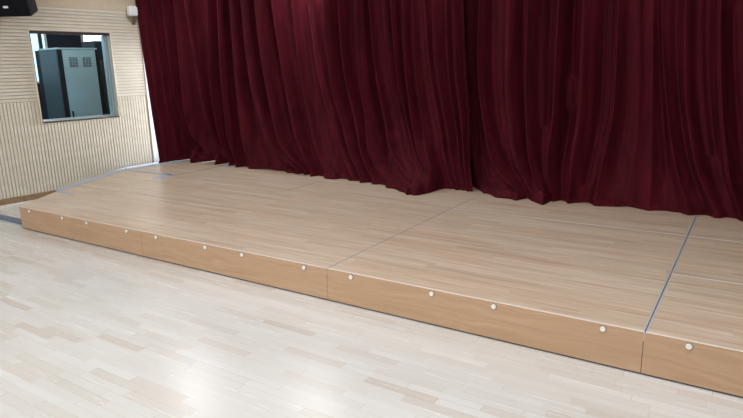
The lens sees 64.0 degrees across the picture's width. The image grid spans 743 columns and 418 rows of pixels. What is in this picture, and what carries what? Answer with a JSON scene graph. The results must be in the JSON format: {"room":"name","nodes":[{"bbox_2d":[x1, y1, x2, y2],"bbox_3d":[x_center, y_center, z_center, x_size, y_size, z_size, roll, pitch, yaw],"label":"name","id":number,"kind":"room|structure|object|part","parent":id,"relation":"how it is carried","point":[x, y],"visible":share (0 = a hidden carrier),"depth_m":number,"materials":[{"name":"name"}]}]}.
{"room":"auditorium","nodes":[
{"label":"auditorium","id":0,"kind":"room"},
{"bbox_2d":[38,34,81,119],"bbox_3d":[-5.812,-2.215,10.004,0.101,3.050,4.700,9,17,36],"label":"wall","id":1,"kind":"structure","parent":0,"point":[53,41],"depth_m":10.33,"materials":[{"name":"black"}]},
{"bbox_2d":[30,34,47,82],"bbox_3d":[-5.908,-2.609,9.679,0.029,1.130,1.240,9,17,36],"label":"window","id":2,"kind":"structure","parent":1,"relation":"in","point":[34,40],"depth_m":10.03,"materials":[{"name":"white glass"}]},
{"bbox_2d":[37,34,42,48],"bbox_3d":[-5.573,-2.258,10.159,0.029,3.050,0.055,9,17,36],"label":"trim","id":3,"kind":"structure","parent":1,"relation":"attached to","point":[39,36],"depth_m":10.01,"materials":[{"name":"grey"}]},
{"bbox_2d":[80,35,100,42],"bbox_3d":[-4.915,-2.939,10.965,0.029,1.130,0.845,9,17,36],"label":"window","id":4,"kind":"structure","parent":1,"relation":"in","point":[84,38],"depth_m":10.72,"materials":[{"name":"white glass"}]},
{"bbox_2d":[0,0,158,199],"bbox_3d":[-5.135,-1.393,6.501,0.196,3.050,9.750,9,17,36],"label":"wall","id":5,"kind":"structure","parent":0,"point":[36,157],"depth_m":7.87,"materials":[{"name":"beige paint"}]},
{"bbox_2d":[0,0,37,16],"bbox_3d":[-4.200,-2.572,6.877,0.500,0.678,0.548,-1,13,0],"label":"loudspeaker","id":6,"kind":"object","parent":5,"relation":"attached to","point":[8,8],"visible":1,"depth_m":6.83,"materials":[{"name":"black plastic"}]},
{"bbox_2d":[0,190,55,205],"bbox_3d":[-5.026,0.068,6.793,0.024,0.070,9.750,9,17,36],"label":"baseboard","id":7,"kind":"structure","parent":5,"relation":"attached to","point":[38,195],"depth_m":7.56,"materials":[{"name":"brown wood"}]},
{"bbox_2d":[27,29,119,122],"bbox_3d":[-4.036,-1.787,8.001,0.299,1.161,1.084,9,17,36],"label":"window","id":8,"kind":"structure","parent":5,"relation":"in","point":[105,36],"depth_m":8.25,"materials":[{"name":"grey metal"}]},
{"bbox_3d":[-4.028,-1.244,8.134,0.288,0.011,1.060,9,17,36],"label":"sill","id":9,"kind":"part","parent":8,"relation":"part of","materials":[{"name":"silver metal"}]},
{"bbox_2d":[127,6,137,24],"bbox_3d":[-3.366,-2.722,8.352,0.132,0.243,0.128,9,17,36],"label":"wall sensor","id":10,"kind":"object","parent":5,"relation":"attached to","point":[132,11],"visible":1,"depth_m":8.31,"materials":[{"name":"white plastic"}]},
{"bbox_3d":[-2.729,-2.164,9.463,0.010,2.918,1.965,9,17,36],"label":"panel","id":11,"kind":"part","parent":5,"relation":"part of","materials":[{"name":"white paint"}]},
{"bbox_2d":[0,199,742,417],"bbox_3d":[-1.767,0.689,4.247,15.800,0.100,10.600,7,16,32],"label":"floor","id":12,"kind":"structure","parent":0,"point":[87,330],"depth_m":3.30,"materials":[{"name":"brown wood"}]},
{"bbox_2d":[0,214,21,224],"bbox_3d":[-4.185,0.096,6.738,1.340,0.002,0.135,7,16,32],"label":"tape","id":13,"kind":"object","parent":12,"relation":"on","point":[2,217],"visible":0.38,"depth_m":6.63,"materials":[{"name":"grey plastic"}]},
{"bbox_2d":[0,220,21,225],"bbox_3d":[-4.221,0.116,6.657,1.370,0.002,0.035,7,16,32],"label":"tape","id":14,"kind":"object","parent":12,"relation":"on","point":[0,220],"visible":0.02,"depth_m":6.45,"materials":[{"name":"grey plastic"}]},
{"bbox_2d":[22,185,104,205],"bbox_3d":[-3.632,-0.046,6.769,0.574,0.238,0.974,7,16,32],"label":"board","id":15,"kind":"object","parent":12,"relation":"on","point":[78,189],"visible":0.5,"depth_m":6.80,"materials":[{"name":"laminate"}]},
{"bbox_2d":[55,167,125,190],"bbox_3d":[-3.581,-0.405,7.745,0.148,0.002,1.725,0,14,7],"label":"tape strip","id":16,"kind":"object","parent":15,"relation":"on","point":[124,168],"visible":1,"depth_m":7.64,"materials":[{"name":"grey plastic"}]},
{"bbox_2d":[35,48,105,118],"bbox_3d":[-4.570,-1.474,9.176,0.720,1.937,0.621,9,17,36],"label":"cabinet","id":17,"kind":"object","parent":12,"relation":"on","point":[70,79],"visible":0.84,"depth_m":8.85,"materials":[{"name":"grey metal"}]},
{"bbox_3d":[-4.814,-1.525,9.337,0.129,1.853,0.584,9,17,36],"label":"panel","id":18,"kind":"part","parent":17,"relation":"part of","materials":[{"name":"black"}]},
{"bbox_2d":[69,57,77,66],"bbox_3d":[-4.370,-2.153,8.723,0.013,0.140,0.122,7,16,32],"label":"vent","id":19,"kind":"object","parent":17,"relation":"attached to","point":[73,61],"depth_m":8.72,"materials":[{"name":"grey metal"}]},
{"bbox_3d":[-4.318,-1.449,8.989,0.030,1.845,0.619,9,17,36],"label":"frame","id":20,"kind":"part","parent":17,"relation":"part of","materials":[{"name":"black plastic"}]},
{"bbox_3d":[-4.307,-1.454,8.985,0.032,1.835,0.491,9,17,36],"label":"door","id":21,"kind":"part","parent":17,"relation":"part of","materials":[{"name":"grey metal"}]},
{"bbox_2d":[82,57,91,66],"bbox_3d":[-4.250,-2.194,8.881,0.002,0.140,0.122,9,17,36],"label":"vent","id":22,"kind":"object","parent":17,"relation":"attached to","point":[86,61],"depth_m":8.88,"materials":[{"name":"grey metal"}]},
{"bbox_2d":[99,60,109,114],"bbox_3d":[-4.270,-1.576,9.944,0.495,1.765,0.600,9,17,36],"label":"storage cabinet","id":23,"kind":"object","parent":12,"relation":"on","point":[102,68],"visible":0.09,"depth_m":9.48,"materials":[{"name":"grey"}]},
{"bbox_2d":[81,41,102,59],"bbox_3d":[-4.322,-2.563,9.643,0.445,0.294,0.535,9,17,36],"label":"equipment case","id":24,"kind":"object","parent":23,"relation":"on","point":[88,44],"visible":0.12,"depth_m":9.38,"materials":[{"name":"black"}]},
{"bbox_2d":[80,170,162,188],"bbox_3d":[-3.273,-0.272,7.678,0.985,0.238,0.981,7,16,32],"label":"board","id":25,"kind":"object","parent":12,"relation":"on","point":[126,177],"visible":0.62,"depth_m":7.58,"materials":[{"name":"laminate"}]},
{"bbox_2d":[155,173,172,177],"bbox_3d":[-2.679,-0.434,7.782,0.234,0.002,0.306,7,16,32],"label":"tape patch","id":26,"kind":"object","parent":25,"relation":"on","point":[165,175],"visible":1,"depth_m":7.74,"materials":[{"name":"grey plastic"}]},
{"bbox_2d":[19,189,225,256],"bbox_3d":[-2.558,0.095,6.076,1.998,0.238,0.998,7,16,32],"label":"stage platform","id":27,"kind":"object","parent":12,"relation":"on","point":[110,219],"visible":1,"depth_m":5.83,"materials":[{"name":"laminate"}]},
{"bbox_3d":[-2.823,0.192,5.680,1.995,0.224,0.004,7,16,32],"label":"panel","id":28,"kind":"part","parent":27,"relation":"part of","materials":[{"name":"brown wood"}]},
{"bbox_3d":[-2.821,0.104,5.659,1.994,0.050,0.001,7,16,32],"label":"edge trim","id":29,"kind":"part","parent":27,"relation":"part of","materials":[{"name":"white"}]},
{"bbox_2d":[127,159,227,175],"bbox_3d":[-2.781,-0.529,8.702,1.258,0.240,1.334,7,16,32],"label":"deck","id":30,"kind":"object","parent":12,"relation":"on","point":[178,168],"depth_m":8.48,"materials":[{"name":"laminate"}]},
{"bbox_3d":[-3.039,-0.503,8.104,1.010,0.002,0.069,7,16,32],"label":"tape strip","id":31,"kind":"part","parent":30,"relation":"part of","materials":[{"name":"grey plastic"}]},
{"bbox_3d":[-3.188,-0.668,8.809,0.293,0.002,1.070,10,18,39],"label":"tape strip","id":32,"kind":"part","parent":30,"relation":"part of","materials":[{"name":"white plastic"}]},
{"bbox_2d":[106,176,289,206],"bbox_3d":[-2.018,-0.111,6.885,1.993,0.238,0.981,7,16,32],"label":"stage platform","id":33,"kind":"object","parent":12,"relation":"on","point":[202,191],"visible":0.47,"depth_m":6.78,"materials":[{"name":"laminate"}]},
{"bbox_2d":[175,165,326,189],"bbox_3d":[-1.485,-0.316,7.689,1.979,0.238,0.981,7,16,32],"label":"stage platform","id":34,"kind":"object","parent":12,"relation":"on","point":[242,175],"visible":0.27,"depth_m":7.55,"materials":[{"name":"laminate"}]},
{"bbox_2d":[141,207,398,299],"bbox_3d":[-0.879,0.310,5.014,2.000,0.238,0.998,7,16,32],"label":"stage platform","id":35,"kind":"object","parent":12,"relation":"on","point":[292,254],"visible":0.98,"depth_m":4.75,"materials":[{"name":"laminate"}]},
{"bbox_3d":[-1.143,0.408,4.617,1.998,0.224,0.004,7,16,32],"label":"panel","id":36,"kind":"part","parent":35,"relation":"part of","materials":[{"name":"brown wood"}]},
{"bbox_3d":[-1.141,0.320,4.598,1.996,0.051,0.004,7,16,32],"label":"edge trim","id":37,"kind":"part","parent":35,"relation":"part of","materials":[{"name":"white"}]},
{"bbox_3d":[-0.037,0.325,4.468,0.002,0.050,0.980,7,16,32],"label":"seam trim","id":38,"kind":"part","parent":35,"relation":"part of","materials":[{"name":"silver metal"}]},
{"bbox_2d":[227,190,451,233],"bbox_3d":[-0.338,0.104,5.823,1.995,0.238,0.981,7,16,32],"label":"stage platform","id":39,"kind":"object","parent":12,"relation":"on","point":[389,216],"visible":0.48,"depth_m":5.70,"materials":[{"name":"laminate"}]},
{"bbox_2d":[291,179,482,207],"bbox_3d":[0.196,-0.101,6.626,1.995,0.238,0.981,7,16,32],"label":"stage platform","id":40,"kind":"object","parent":12,"relation":"on","point":[446,198],"visible":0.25,"depth_m":6.39,"materials":[{"name":"laminate"}]},
{"bbox_2d":[327,233,669,373],"bbox_3d":[0.802,0.526,3.951,1.999,0.238,0.998,7,16,32],"label":"stage platform","id":41,"kind":"object","parent":12,"relation":"on","point":[598,313],"visible":0.99,"depth_m":3.65,"materials":[{"name":"laminate"}]},
{"bbox_3d":[0.538,0.623,3.555,1.997,0.224,0.004,7,16,32],"label":"panel","id":42,"kind":"part","parent":41,"relation":"part of","materials":[{"name":"brown wood"}]},
{"bbox_3d":[0.541,0.535,3.536,1.995,0.050,0.006,7,16,32],"label":"edge trim","id":43,"kind":"part","parent":41,"relation":"part of","materials":[{"name":"white"}]},
{"bbox_3d":[1.642,0.539,3.409,0.010,0.050,0.977,7,16,32],"label":"seam trim","id":44,"kind":"part","parent":41,"relation":"part of","materials":[{"name":"silver metal"}]},
{"bbox_2d":[401,209,686,274],"bbox_3d":[1.343,0.320,4.760,1.995,0.238,0.981,7,16,32],"label":"stage platform","id":45,"kind":"object","parent":12,"relation":"on","point":[637,249],"visible":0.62,"depth_m":4.62,"materials":[{"name":"laminate"}]},
{"bbox_3d":[2.175,0.335,4.210,0.010,0.050,0.981,7,16,32],"label":"seam trim","id":46,"kind":"part","parent":45,"relation":"part of","materials":[{"name":"silver metal"}]},
{"bbox_2d":[452,193,696,236],"bbox_3d":[1.876,0.115,5.563,1.995,0.238,0.981,7,16,32],"label":"stage platform","id":47,"kind":"object","parent":12,"relation":"on","point":[667,222],"visible":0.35,"depth_m":5.34,"materials":[{"name":"laminate"}]},
{"bbox_3d":[1.610,0.125,5.144,1.995,0.050,0.006,7,16,32],"label":"edge trim","id":48,"kind":"part","parent":47,"relation":"part of","materials":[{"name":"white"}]},
{"bbox_3d":[2.710,0.130,5.016,0.010,0.050,0.975,7,16,32],"label":"seam trim","id":49,"kind":"part","parent":47,"relation":"part of","materials":[{"name":"silver metal"}]},
{"bbox_2d":[641,274,742,397],"bbox_3d":[2.483,0.741,2.888,2.002,0.238,0.998,7,16,32],"label":"stage platform","id":50,"kind":"object","parent":12,"relation":"on","point":[693,336],"visible":1,"depth_m":2.99,"materials":[{"name":"laminate"}]},
{"bbox_3d":[1.653,0.541,3.401,0.010,0.050,0.977,7,16,32],"label":"seam trim","id":51,"kind":"part","parent":50,"relation":"part of","materials":[{"name":"silver metal"}]},
{"bbox_3d":[2.220,0.839,2.491,2.002,0.224,0.004,7,16,32],"label":"panel","id":52,"kind":"part","parent":50,"relation":"part of","materials":[{"name":"brown wood"}]},
{"bbox_3d":[2.222,0.750,2.473,1.998,0.050,0.006,7,16,32],"label":"edge trim","id":53,"kind":"part","parent":50,"relation":"part of","materials":[{"name":"white"}]},
{"bbox_2d":[671,236,742,284],"bbox_3d":[3.024,0.535,3.696,1.998,0.238,0.981,7,16,32],"label":"stage platform","id":54,"kind":"object","parent":12,"relation":"on","point":[703,258],"visible":0.65,"depth_m":4.03,"materials":[{"name":"laminate"}]},
{"bbox_3d":[2.188,0.336,4.206,0.010,0.050,0.973,7,16,32],"label":"seam trim","id":55,"kind":"part","parent":54,"relation":"part of","materials":[{"name":"silver metal"}]},
{"bbox_3d":[2.758,0.545,3.278,1.998,0.050,0.008,7,16,32],"label":"edge trim","id":56,"kind":"part","parent":54,"relation":"part of","materials":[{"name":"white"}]},
{"bbox_2d":[688,215,742,242],"bbox_3d":[3.558,0.330,4.500,1.998,0.238,0.981,7,16,32],"label":"stage platform","id":57,"kind":"object","parent":12,"relation":"on","point":[704,226],"visible":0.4,"depth_m":4.78,"materials":[{"name":"laminate"}]},
{"bbox_3d":[-1.838,-2.374,3.513,15.800,0.100,10.600,7,16,32],"label":"ceiling","id":58,"kind":"structure","parent":0,"visible":0},
{"bbox_3d":[1.838,-2.847,5.466,11.600,0.054,0.240,7,16,32],"label":"trim","id":59,"kind":"structure","parent":58,"relation":"attached to","visible":0},
{"bbox_2d":[135,0,228,164],"bbox_3d":[-2.578,-2.057,8.636,1.450,2.749,0.576,2,14,15],"label":"stage curtain","id":60,"kind":"object","parent":59,"relation":"hanging from","point":[173,33],"visible":0.88,"depth_m":8.69,"materials":[{"name":"red fabric"}]},
{"bbox_2d":[206,0,472,194],"bbox_3d":[-0.634,-1.711,7.010,3.914,2.752,0.741,7,16,32],"label":"stage curtain","id":61,"kind":"object","parent":59,"relation":"hanging from","point":[375,92],"visible":1,"depth_m":7.05,"materials":[{"name":"red fabric"}]},
{"bbox_2d":[463,0,742,221],"bbox_3d":[2.400,-1.378,5.323,3.790,2.750,0.753,7,16,32],"label":"stage curtain","id":62,"kind":"object","parent":59,"relation":"hanging from","point":[638,104],"visible":0.94,"depth_m":5.59,"materials":[{"name":"red fabric"}]}
]}

